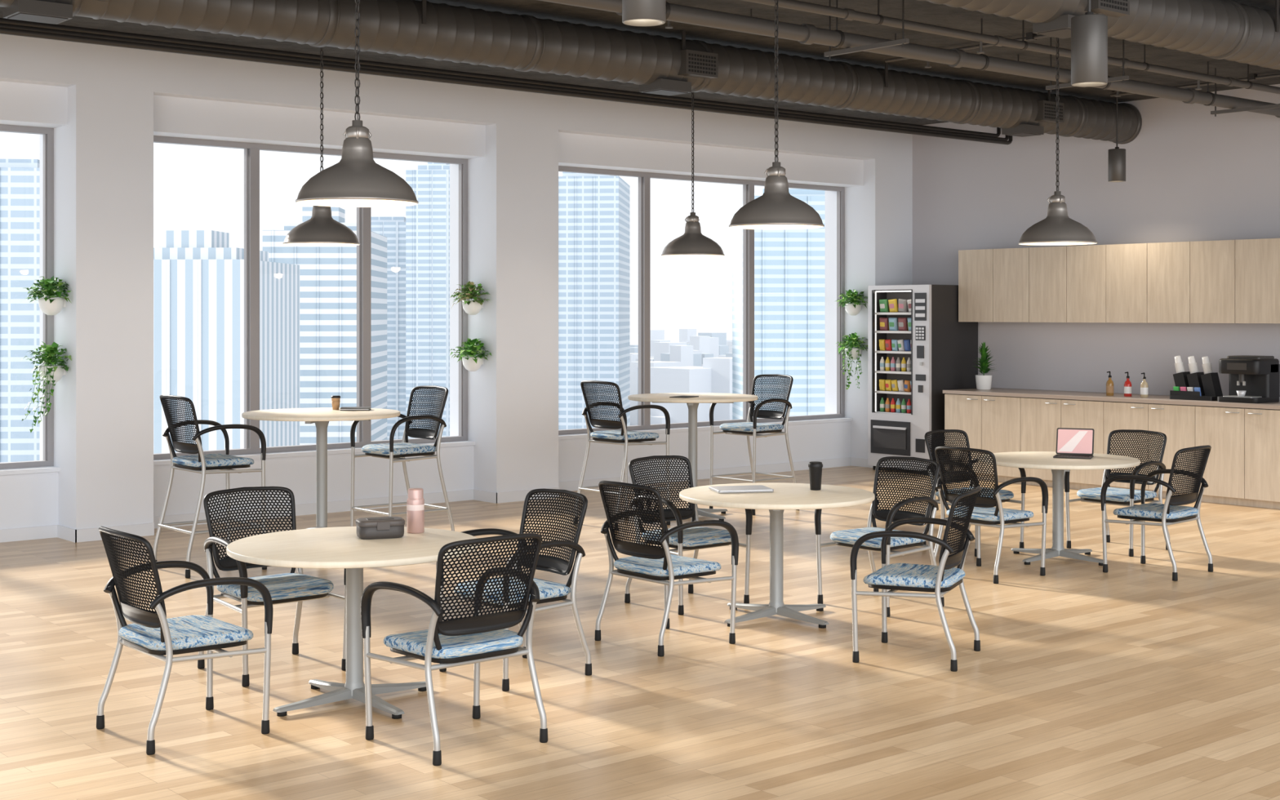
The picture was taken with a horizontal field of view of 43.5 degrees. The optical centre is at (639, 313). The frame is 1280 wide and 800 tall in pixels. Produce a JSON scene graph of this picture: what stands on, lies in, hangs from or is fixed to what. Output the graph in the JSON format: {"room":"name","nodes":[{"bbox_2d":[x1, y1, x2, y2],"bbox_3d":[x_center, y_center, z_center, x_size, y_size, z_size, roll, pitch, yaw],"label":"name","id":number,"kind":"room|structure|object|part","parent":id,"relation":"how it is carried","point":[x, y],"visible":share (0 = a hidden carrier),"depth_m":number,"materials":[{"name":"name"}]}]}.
{"room":"common room","nodes":[
{"label":"common room","id":0,"kind":"room"},
{"bbox_2d":[0,34,912,529],"bbox_3d":[-3.622,-0.215,13.824,17.300,4.030,0.800,0,0,-40],"label":"wall","id":1,"kind":"structure","parent":0,"point":[104,106],"depth_m":14.91,"materials":[{"name":"white paint"}]},
{"bbox_2d":[0,124,53,469],"bbox_3d":[-6.067,-0.130,11.911,3.394,2.740,0.090,0,0,-40],"label":"window","id":2,"kind":"structure","parent":1,"relation":"in","point":[48,133],"depth_m":12.96,"materials":[{"name":"silver metal"}]},
{"bbox_2d":[22,341,71,432],"bbox_3d":[-4.691,0.582,12.740,0.436,0.727,0.410,0,0,-40],"label":"wall planter","id":3,"kind":"object","parent":1,"relation":"attached to","point":[51,374],"visible":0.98,"depth_m":12.65,"materials":[{"name":"white ceramic"}]},
{"bbox_2d":[24,275,71,315],"bbox_3d":[-4.694,-0.143,12.736,0.422,0.317,0.425,0,0,-40],"label":"wall planter","id":4,"kind":"object","parent":1,"relation":"attached to","point":[51,305],"visible":0.99,"depth_m":12.67,"materials":[{"name":"white ceramic"}]},
{"bbox_2d":[153,135,467,459],"bbox_3d":[-2.990,-0.130,14.508,3.390,2.740,0.090,0,0,-40],"label":"window","id":5,"kind":"structure","parent":1,"relation":"in","point":[251,150],"depth_m":14.54,"materials":[{"name":"silver metal"}]},
{"bbox_2d":[0,457,872,542],"bbox_3d":[-3.739,1.750,13.441,16.654,0.100,0.394,0,0,-40],"label":"baseboard","id":6,"kind":"structure","parent":1,"relation":"attached to","point":[60,531],"depth_m":14.85,"materials":[{"name":"white paint"}]},
{"bbox_2d":[449,337,491,371],"bbox_3d":[-1.610,0.395,15.309,0.414,0.320,0.424,0,0,-40],"label":"wall planter","id":7,"kind":"object","parent":1,"relation":"attached to","point":[472,363],"visible":1,"depth_m":15.27,"materials":[{"name":"white ceramic"}]},
{"bbox_2d":[450,281,490,315],"bbox_3d":[-1.609,-0.148,15.334,0.415,0.326,0.424,0,0,-40],"label":"wall planter","id":8,"kind":"object","parent":1,"relation":"attached to","point":[471,307],"visible":1,"depth_m":15.26,"materials":[{"name":"white ceramic"}]},
{"bbox_2d":[558,165,844,435],"bbox_3d":[0.640,-0.130,17.572,4.632,2.740,0.090,0,0,-40],"label":"window","id":9,"kind":"structure","parent":1,"relation":"in","point":[644,178],"depth_m":17.88,"materials":[{"name":"silver metal"}]},
{"bbox_2d":[835,332,867,389],"bbox_3d":[2.501,0.556,18.792,0.405,0.673,0.439,0,0,-40],"label":"wall planter","id":10,"kind":"object","parent":1,"relation":"attached to","point":[852,353],"visible":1,"depth_m":18.71,"materials":[{"name":"white ceramic"}]},
{"bbox_2d":[836,288,867,315],"bbox_3d":[2.496,-0.130,18.790,0.396,0.310,0.411,0,0,27],"label":"wall planter","id":11,"kind":"object","parent":1,"relation":"attached to","point":[853,309],"visible":1,"depth_m":18.73,"materials":[{"name":"white ceramic"}]},
{"bbox_2d":[0,466,1279,799],"bbox_3d":[0.762,1.850,6.074,21.000,0.100,18.300,0,0,-40],"label":"floor","id":12,"kind":"structure","parent":0,"point":[1130,681],"depth_m":7.83,"materials":[{"name":"brown wood"}]},
{"bbox_2d":[96,525,272,755],"bbox_3d":[-1.993,1.352,6.902,0.601,0.896,0.639,0,0,-40],"label":"armchair","id":13,"kind":"object","parent":12,"relation":"on","point":[151,633],"visible":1,"depth_m":6.78,"materials":[{"name":"black plastic"}]},
{"bbox_2d":[153,394,266,577],"bbox_3d":[-3.043,1.182,11.303,0.614,1.236,0.639,0,0,-40],"label":"bar chair","id":14,"kind":"object","parent":12,"relation":"on","point":[200,463],"visible":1,"depth_m":11.16,"materials":[{"name":"black plastic"}]},
{"bbox_2d":[197,486,346,686],"bbox_3d":[-1.875,1.352,8.128,0.639,0.896,0.601,0,0,-40],"label":"armchair","id":15,"kind":"object","parent":12,"relation":"on","point":[291,587],"visible":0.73,"depth_m":8.14,"materials":[{"name":"black plastic"}]},
{"bbox_2d":[241,407,399,527],"bbox_3d":[-2.354,1.265,11.858,1.150,1.070,1.150,0,0,-40],"label":"bar table","id":16,"kind":"object","parent":12,"relation":"on","point":[321,416],"visible":0.65,"depth_m":11.82,"materials":[{"name":"brown wood"}]},
{"bbox_2d":[331,395,340,409],"bbox_3d":[-2.308,0.677,12.159,0.072,0.106,0.072,0,0,-40],"label":"paper coffee cup","id":17,"kind":"object","parent":16,"relation":"on","point":[335,399],"visible":1,"depth_m":12.13,"materials":[{"name":"brown paper"}]},
{"bbox_2d":[340,406,371,410],"bbox_3d":[-2.149,0.720,12.110,0.220,0.020,0.155,0,0,-5],"label":"notebook","id":18,"kind":"object","parent":16,"relation":"on","point":[343,408],"visible":1,"depth_m":12.04,"materials":[{"name":"grey paper"}]},
{"bbox_2d":[226,526,479,719],"bbox_3d":[-1.321,1.430,7.417,1.150,0.740,1.150,0,0,-40],"label":"round cafe table","id":19,"kind":"object","parent":12,"relation":"on","point":[339,547],"visible":0.9,"depth_m":7.37,"materials":[{"name":"brown wood"}]},
{"bbox_2d":[355,516,404,539],"bbox_3d":[-1.231,1.015,7.595,0.223,0.090,0.163,0,0,-20],"label":"lunch box","id":20,"kind":"object","parent":19,"relation":"on","point":[378,527],"visible":1,"depth_m":7.53,"materials":[{"name":"grey plastic"}]},
{"bbox_2d":[406,488,424,533],"bbox_3d":[-1.087,0.954,7.759,0.085,0.213,0.085,0,0,-40],"label":"water bottle","id":21,"kind":"object","parent":19,"relation":"on","point":[415,500],"visible":1,"depth_m":7.72,"materials":[{"name":"pink metal"}]},
{"bbox_2d":[350,385,454,531],"bbox_3d":[-1.822,1.182,12.334,0.614,1.236,0.639,0,0,-40],"label":"bar chair","id":22,"kind":"object","parent":12,"relation":"on","point":[391,451],"visible":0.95,"depth_m":12.33,"materials":[{"name":"black plastic"}]},
{"bbox_2d":[360,533,547,765],"bbox_3d":[-0.757,1.352,6.741,0.639,0.896,0.601,0,0,-40],"label":"armchair","id":23,"kind":"object","parent":12,"relation":"on","point":[477,638],"visible":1,"depth_m":6.60,"materials":[{"name":"black plastic"}]},
{"bbox_2d":[435,488,591,691],"bbox_3d":[-0.605,1.352,8.035,0.601,0.896,0.639,0,0,-40],"label":"armchair","id":24,"kind":"object","parent":12,"relation":"on","point":[549,591],"visible":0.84,"depth_m":8.06,"materials":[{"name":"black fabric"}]},
{"bbox_2d":[573,380,670,529],"bbox_3d":[-0.159,1.182,13.685,0.614,1.236,0.639,0,0,-40],"label":"bar chair","id":25,"kind":"object","parent":12,"relation":"on","point":[624,437],"visible":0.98,"depth_m":13.55,"materials":[{"name":"black plastic"}]},
{"bbox_2d":[594,480,738,656],"bbox_3d":[0.116,1.352,8.775,0.601,0.896,0.639,0,0,-40],"label":"armchair","id":26,"kind":"object","parent":12,"relation":"on","point":[651,563],"visible":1,"depth_m":8.64,"materials":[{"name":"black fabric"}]},
{"bbox_2d":[624,455,752,614],"bbox_3d":[0.274,1.352,9.969,0.639,0.896,0.601,0,0,-40],"label":"armchair","id":27,"kind":"object","parent":12,"relation":"on","point":[696,538],"visible":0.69,"depth_m":9.97,"materials":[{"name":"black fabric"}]},
{"bbox_2d":[627,392,758,520],"bbox_3d":[0.468,1.265,14.188,1.150,1.070,1.150,0,0,-40],"label":"bar table","id":28,"kind":"object","parent":12,"relation":"on","point":[692,403],"visible":0.77,"depth_m":14.15,"materials":[{"name":"brown wood"}]},
{"bbox_2d":[669,395,698,398],"bbox_3d":[0.385,0.726,13.961,0.170,0.007,0.240,0,0,30],"label":"tablet","id":29,"kind":"object","parent":28,"relation":"on","point":[680,397],"visible":1,"depth_m":13.89,"materials":[{"name":"grey metal"}]},
{"bbox_2d":[709,373,799,515],"bbox_3d":[1.054,1.182,14.710,0.614,1.236,0.639,0,0,-40],"label":"armchair","id":30,"kind":"object","parent":12,"relation":"on","point":[748,428],"visible":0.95,"depth_m":14.72,"materials":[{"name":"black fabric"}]},
{"bbox_2d":[679,482,875,628],"bbox_3d":[0.806,1.430,9.469,1.150,0.740,1.150,0,0,-40],"label":"round cafe table","id":31,"kind":"object","parent":12,"relation":"on","point":[784,495],"visible":0.92,"depth_m":9.39,"materials":[{"name":"brown wood"}]},
{"bbox_2d":[708,484,773,493],"bbox_3d":[0.604,1.051,9.579,0.340,0.018,0.240,0,0,-12],"label":"closed laptop","id":32,"kind":"object","parent":31,"relation":"on","point":[755,488],"visible":1,"depth_m":9.50,"materials":[{"name":"silver metal"}]},
{"bbox_2d":[808,461,822,490],"bbox_3d":[1.055,0.976,9.633,0.088,0.168,0.088,0,0,-40],"label":"tumbler","id":33,"kind":"object","parent":31,"relation":"on","point":[815,467],"visible":1,"depth_m":9.60,"materials":[{"name":"black plastic"}]},
{"bbox_2d":[814,456,944,617],"bbox_3d":[1.505,1.352,9.908,0.601,0.896,0.639,0,0,-40],"label":"armchair","id":34,"kind":"object","parent":12,"relation":"on","point":[844,538],"visible":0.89,"depth_m":9.93,"materials":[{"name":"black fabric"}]},
{"bbox_2d":[849,486,981,671],"bbox_3d":[1.479,1.352,8.408,0.601,0.896,0.639,0,0,24],"label":"armchair","id":35,"kind":"object","parent":12,"relation":"on","point":[940,579],"visible":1,"depth_m":8.25,"materials":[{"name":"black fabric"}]},
{"bbox_2d":[867,284,977,475],"bbox_3d":[3.236,0.740,18.390,0.890,2.120,0.900,0,0,-40],"label":"vending machine","id":36,"kind":"object","parent":12,"relation":"on","point":[918,348],"visible":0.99,"depth_m":18.12,"materials":[{"name":"grey metal"}]},
{"bbox_2d":[923,429,1026,556],"bbox_3d":[2.526,1.352,12.262,0.639,0.896,0.601,0,0,-40],"label":"armchair","id":37,"kind":"object","parent":12,"relation":"on","point":[1005,495],"visible":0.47,"depth_m":12.29,"materials":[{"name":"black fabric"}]},
{"bbox_2d":[931,446,1048,583],"bbox_3d":[2.380,1.352,11.039,0.601,0.896,0.639,0,0,-40],"label":"armchair","id":38,"kind":"object","parent":12,"relation":"on","point":[984,513],"visible":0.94,"depth_m":10.89,"materials":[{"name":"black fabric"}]},
{"bbox_2d":[977,451,1140,565],"bbox_3d":[3.062,1.430,11.738,1.150,0.740,1.150,0,0,-40],"label":"round cafe table","id":39,"kind":"object","parent":12,"relation":"on","point":[1026,460],"visible":0.87,"depth_m":11.69,"materials":[{"name":"brown wood"}]},
{"bbox_2d":[1053,427,1094,458],"bbox_3d":[3.204,0.956,11.830,0.270,0.206,0.285,0,0,22],"label":"laptop","id":40,"kind":"object","parent":39,"relation":"on","point":[1071,443],"visible":1,"depth_m":11.88,"materials":[{"name":"grey metal"}]},
{"bbox_2d":[942,387,1279,509],"bbox_3d":[6.021,1.321,15.115,0.896,0.957,7.312,0,0,-40],"label":"base cabinet","id":41,"kind":"object","parent":12,"relation":"on","point":[1242,468],"visible":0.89,"depth_m":15.84,"materials":[{"name":"brown wood"}]},
{"bbox_2d":[973,342,995,390],"bbox_3d":[3.801,0.577,17.756,0.324,0.533,0.301,0,0,-40],"label":"potted plant","id":42,"kind":"object","parent":41,"relation":"on","point":[984,382],"visible":1,"depth_m":17.69,"materials":[{"name":"green plant"}]},
{"bbox_2d":[1106,371,1113,395],"bbox_3d":[4.824,0.718,16.453,0.078,0.251,0.077,0,0,3],"label":"pump bottle","id":43,"kind":"object","parent":41,"relation":"on","point":[1109,384],"visible":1,"depth_m":16.43,"materials":[{"name":"brown plastic"}]},
{"bbox_2d":[1124,371,1131,396],"bbox_3d":[4.960,0.718,16.293,0.078,0.251,0.077,0,0,3],"label":"pump bottle","id":44,"kind":"object","parent":41,"relation":"on","point":[1127,384],"visible":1,"depth_m":16.26,"materials":[{"name":"red plastic"}]},
{"bbox_2d":[1140,372,1148,397],"bbox_3d":[5.063,0.718,16.092,0.078,0.251,0.077,0,0,3],"label":"pump bottle","id":45,"kind":"object","parent":41,"relation":"on","point":[1144,385],"visible":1,"depth_m":16.06,"materials":[{"name":"beige plastic"}]},
{"bbox_2d":[1169,355,1222,400],"bbox_3d":[5.449,0.630,15.714,0.280,0.425,0.505,0,0,-40],"label":"dispenser","id":46,"kind":"object","parent":41,"relation":"on","point":[1193,384],"visible":0.98,"depth_m":15.67,"materials":[{"name":"black plastic"}]},
{"bbox_2d":[1217,355,1279,403],"bbox_3d":[5.805,0.625,15.292,0.460,0.437,0.420,0,0,-40],"label":"coffee machine","id":47,"kind":"object","parent":41,"relation":"on","point":[1252,379],"visible":1,"depth_m":15.19,"materials":[{"name":"black plastic"}]},
{"bbox_2d":[1063,429,1170,556],"bbox_3d":[3.677,1.352,12.264,0.601,0.896,0.639,0,0,-40],"label":"armchair","id":48,"kind":"object","parent":12,"relation":"on","point":[1114,495],"visible":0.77,"depth_m":12.28,"materials":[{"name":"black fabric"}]},
{"bbox_2d":[1100,444,1213,581],"bbox_3d":[3.626,1.352,11.148,0.601,0.896,0.639,0,0,45],"label":"armchair","id":49,"kind":"object","parent":12,"relation":"on","point":[1170,513],"visible":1,"depth_m":11.02,"materials":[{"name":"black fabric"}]},
{"bbox_2d":[0,0,1279,124],"bbox_3d":[-0.352,-2.305,10.107,17.500,0.150,10.700,0,0,-40],"label":"ceiling","id":50,"kind":"structure","parent":0,"point":[920,11],"depth_m":13.20,"materials":[{"name":"concrete"}]},
{"bbox_2d":[283,47,359,246],"bbox_3d":[-2.354,-1.370,11.858,0.562,1.720,0.562,0,0,-40],"label":"pendant lamp","id":51,"kind":"object","parent":50,"relation":"hanging from","point":[321,229],"visible":0.77,"depth_m":11.72,"materials":[{"name":"grey metal"}]},
{"bbox_2d":[295,0,418,207],"bbox_3d":[-1.310,-1.370,7.427,0.562,1.720,0.562,0,0,-40],"label":"pendant lamp","id":52,"kind":"object","parent":50,"relation":"hanging from","point":[357,180],"visible":1,"depth_m":7.31,"materials":[{"name":"grey metal"}]},
{"bbox_2d":[0,17,1000,137],"bbox_3d":[-2.498,-2.104,12.549,17.172,0.252,0.042,0,0,-40],"label":"conduit","id":53,"kind":"object","parent":50,"relation":"attached to","point":[2,20],"visible":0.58,"depth_m":13.26,"materials":[{"name":"grey metal"}]},
{"bbox_2d":[0,22,1008,141],"bbox_3d":[-2.419,-2.074,12.432,17.142,0.312,0.042,0,0,-40],"label":"conduit","id":54,"kind":"object","parent":50,"relation":"attached to","point":[2,25],"visible":0.52,"depth_m":13.10,"materials":[{"name":"grey metal"}]},
{"bbox_2d":[0,27,1012,144],"bbox_3d":[-2.380,-2.049,12.308,17.042,0.362,0.042,0,0,-40],"label":"conduit","id":55,"kind":"object","parent":50,"relation":"attached to","point":[2,30],"visible":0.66,"depth_m":12.97,"materials":[{"name":"grey metal"}]},
{"bbox_2d":[0,0,1142,144],"bbox_3d":[-1.451,-1.990,11.333,17.204,0.480,0.478,0,0,-40],"label":"air duct","id":56,"kind":"object","parent":50,"relation":"hanging from","point":[659,64],"visible":0.98,"depth_m":12.14,"materials":[{"name":"grey metal"}]},
{"bbox_2d":[622,0,666,26],"bbox_3d":[0.015,-1.680,6.229,0.170,1.100,0.170,0,0,-40],"label":"ceiling light","id":57,"kind":"object","parent":50,"relation":"hanging from","point":[643,13],"visible":1,"depth_m":6.17,"materials":[{"name":"grey metal"}]},
{"bbox_2d":[661,92,724,257],"bbox_3d":[0.468,-1.370,14.188,0.562,1.720,0.562,0,0,-40],"label":"pendant lamp","id":58,"kind":"object","parent":50,"relation":"hanging from","point":[692,243],"visible":0.87,"depth_m":14.07,"materials":[{"name":"grey metal"}]},
{"bbox_2d":[728,0,824,229],"bbox_3d":[0.806,-1.370,9.469,0.562,1.720,0.562,0,0,-40],"label":"pendant lamp","id":59,"kind":"object","parent":50,"relation":"hanging from","point":[775,209],"visible":1,"depth_m":9.36,"materials":[{"name":"grey metal"}]},
{"bbox_2d":[824,0,909,59],"bbox_3d":[1.553,-2.010,11.028,0.032,0.440,0.750,0,0,-40],"label":"hanger","id":60,"kind":"object","parent":50,"relation":"hanging from","point":[904,41],"visible":1,"depth_m":10.99,"materials":[{"name":"grey paint"}]},
{"bbox_2d":[665,8,1124,97],"bbox_3d":[-0.713,-2.115,10.456,17.200,0.230,0.053,0,0,-40],"label":"ceiling pipe","id":61,"kind":"object","parent":50,"relation":"attached to","point":[668,26],"depth_m":12.78,"materials":[{"name":"grey metal"}]},
{"bbox_2d":[537,0,1279,117],"bbox_3d":[-0.165,-2.031,9.807,17.200,0.399,0.138,0,0,-40],"label":"ceiling pipe","id":62,"kind":"object","parent":50,"relation":"attached to","point":[805,33],"depth_m":11.55,"materials":[{"name":"grey metal"}]},
{"bbox_2d":[884,31,1049,62],"bbox_3d":[3.068,-2.203,12.798,0.060,0.055,2.900,0,0,-40],"label":"conduit","id":63,"kind":"object","parent":50,"relation":"attached to","point":[1029,36],"visible":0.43,"depth_m":13.06,"materials":[{"name":"grey metal"}]},
{"bbox_2d":[740,0,1279,93],"bbox_3d":[0.080,-2.050,9.516,17.200,0.360,0.075,0,0,-40],"label":"ceiling pipe","id":64,"kind":"object","parent":50,"relation":"attached to","point":[846,14],"depth_m":11.55,"materials":[{"name":"grey metal"}]},
{"bbox_2d":[1017,37,1097,245],"bbox_3d":[3.057,-1.370,11.734,0.562,1.720,0.562,0,0,-40],"label":"pendant lamp","id":65,"kind":"object","parent":50,"relation":"hanging from","point":[1057,228],"visible":0.93,"depth_m":11.63,"materials":[{"name":"grey metal"}]},
{"bbox_2d":[1045,37,1128,92],"bbox_3d":[3.539,-2.010,12.705,0.032,0.440,0.750,0,0,-40],"label":"hanger","id":66,"kind":"object","parent":50,"relation":"hanging from","point":[1122,77],"visible":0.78,"depth_m":12.53,"materials":[{"name":"grey paint"}]},
{"bbox_2d":[1071,0,1107,86],"bbox_3d":[2.158,-1.665,7.698,0.170,1.130,0.170,0,0,-40],"label":"ceiling light","id":67,"kind":"object","parent":50,"relation":"hanging from","point":[1089,31],"visible":1,"depth_m":7.63,"materials":[{"name":"grey metal"}]},
{"bbox_3d":[2.158,-1.830,7.698,0.100,0.800,0.100,0,0,-40],"label":"suspension rod","id":68,"kind":"part","parent":67,"relation":"part of","materials":[{"name":"grey metal"}]},
{"bbox_2d":[916,0,1279,70],"bbox_3d":[0.897,-1.990,8.552,17.204,0.480,0.478,0,0,-40],"label":"air duct","id":69,"kind":"object","parent":50,"relation":"hanging from","point":[1230,30],"visible":0.94,"depth_m":10.62,"materials":[{"name":"grey metal"}]},
{"bbox_2d":[1108,90,1125,182],"bbox_3d":[4.776,-1.775,16.046,0.170,0.910,0.170,0,0,-40],"label":"ceiling light","id":70,"kind":"object","parent":50,"relation":"hanging from","point":[1117,156],"visible":0.88,"depth_m":15.98,"materials":[{"name":"grey metal"}]},
{"bbox_3d":[4.776,-1.940,16.046,0.100,0.580,0.100,0,0,-40],"label":"suspension rod","id":71,"kind":"part","parent":70,"relation":"part of","materials":[{"name":"grey metal"}]},
{"bbox_2d":[1110,73,1279,97],"bbox_3d":[5.666,-2.203,14.991,0.060,0.055,2.900,0,0,-40],"label":"conduit","id":72,"kind":"object","parent":50,"relation":"attached to","point":[1252,77],"visible":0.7,"depth_m":15.03,"materials":[{"name":"grey metal"}]},
{"bbox_2d":[1210,68,1279,116],"bbox_3d":[5.450,-2.010,14.318,0.032,0.440,0.750,0,0,-40],"label":"hanger","id":73,"kind":"object","parent":50,"relation":"hanging from","point":[1215,112],"visible":1,"depth_m":14.37,"materials":[{"name":"grey paint"}]},
{"bbox_2d":[912,84,1279,399],"bbox_3d":[7.741,-0.215,13.929,0.200,4.030,15.300,0,0,-40],"label":"wall","id":74,"kind":"structure","parent":0,"point":[1193,174],"depth_m":17.04,"materials":[{"name":"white paint"}]},
{"bbox_2d":[958,238,1279,323],"bbox_3d":[6.064,-0.308,15.451,0.398,0.807,7.200,0,0,-40],"label":"upper cabinet","id":75,"kind":"object","parent":74,"relation":"attached to","point":[1223,281],"visible":1,"depth_m":16.43,"materials":[{"name":"brown wood"}]},
{"label":"outside","id":76,"kind":"structure","parent":0,"visible":0},
{"bbox_2d":[630,333,732,344],"bbox_3d":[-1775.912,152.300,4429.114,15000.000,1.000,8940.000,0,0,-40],"label":"ground","id":77,"kind":"structure","parent":76,"point":[633,337],"depth_m":8883.94,"materials":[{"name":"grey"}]},
{"bbox_2d":[0,159,39,462],"bbox_3d":[-136.739,59.604,349.629,23.872,184.392,40.500,0,0,-5],"label":"office tower","id":78,"kind":"structure","parent":77,"relation":"on","point":[20,179],"depth_m":330.62,"materials":[{"name":"glass"}]},
{"bbox_2d":[153,230,299,453],"bbox_3d":[-86.928,67.857,317.173,29.801,167.887,35.500,0,0,4],"label":"office tower","id":79,"kind":"structure","parent":77,"relation":"on","point":[198,279],"depth_m":299.86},
{"bbox_2d":[262,207,386,444],"bbox_3d":[-87.681,61.228,449.680,28.477,181.143,40.500,0,0,-2],"label":"office tower","id":80,"kind":"structure","parent":77,"relation":"on","point":[327,274],"depth_m":430.06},
{"bbox_2d":[371,217,405,439],"bbox_3d":[-99.193,56.963,639.668,18.951,189.674,40.500,0,0,0],"label":"office tower","id":81,"kind":"structure","parent":77,"relation":"on","point":[392,228],"depth_m":619.96,"materials":[{"name":"glass"}]},
{"bbox_2d":[405,162,449,438],"bbox_3d":[-71.796,48.296,579.665,18.828,207.009,40.500,0,0,2],"label":"office tower","id":82,"kind":"structure","parent":77,"relation":"on","point":[428,221],"depth_m":559.95,"materials":[{"name":"glass"}]},
{"bbox_2d":[558,172,630,430],"bbox_3d":[-16.591,51.648,539.608,22.781,200.303,40.500,0,0,5],"label":"office tower","id":83,"kind":"structure","parent":77,"relation":"on","point":[594,210],"depth_m":519.96,"materials":[{"name":"glass"}]},
{"bbox_2d":[630,328,732,425],"bbox_3d":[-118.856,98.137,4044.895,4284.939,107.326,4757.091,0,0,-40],"label":"city buildings","id":84,"kind":"structure","parent":77,"relation":"on","point":[703,362],"depth_m":1638.16,"materials":[{"name":"grey"}]},
{"bbox_2d":[732,188,825,419],"bbox_3d":[41.153,59.245,439.637,26.531,185.110,40.500,0,0,-4],"label":"office tower","id":85,"kind":"structure","parent":77,"relation":"on","point":[789,264],"depth_m":419.79,"materials":[{"name":"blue glass"}]}
]}

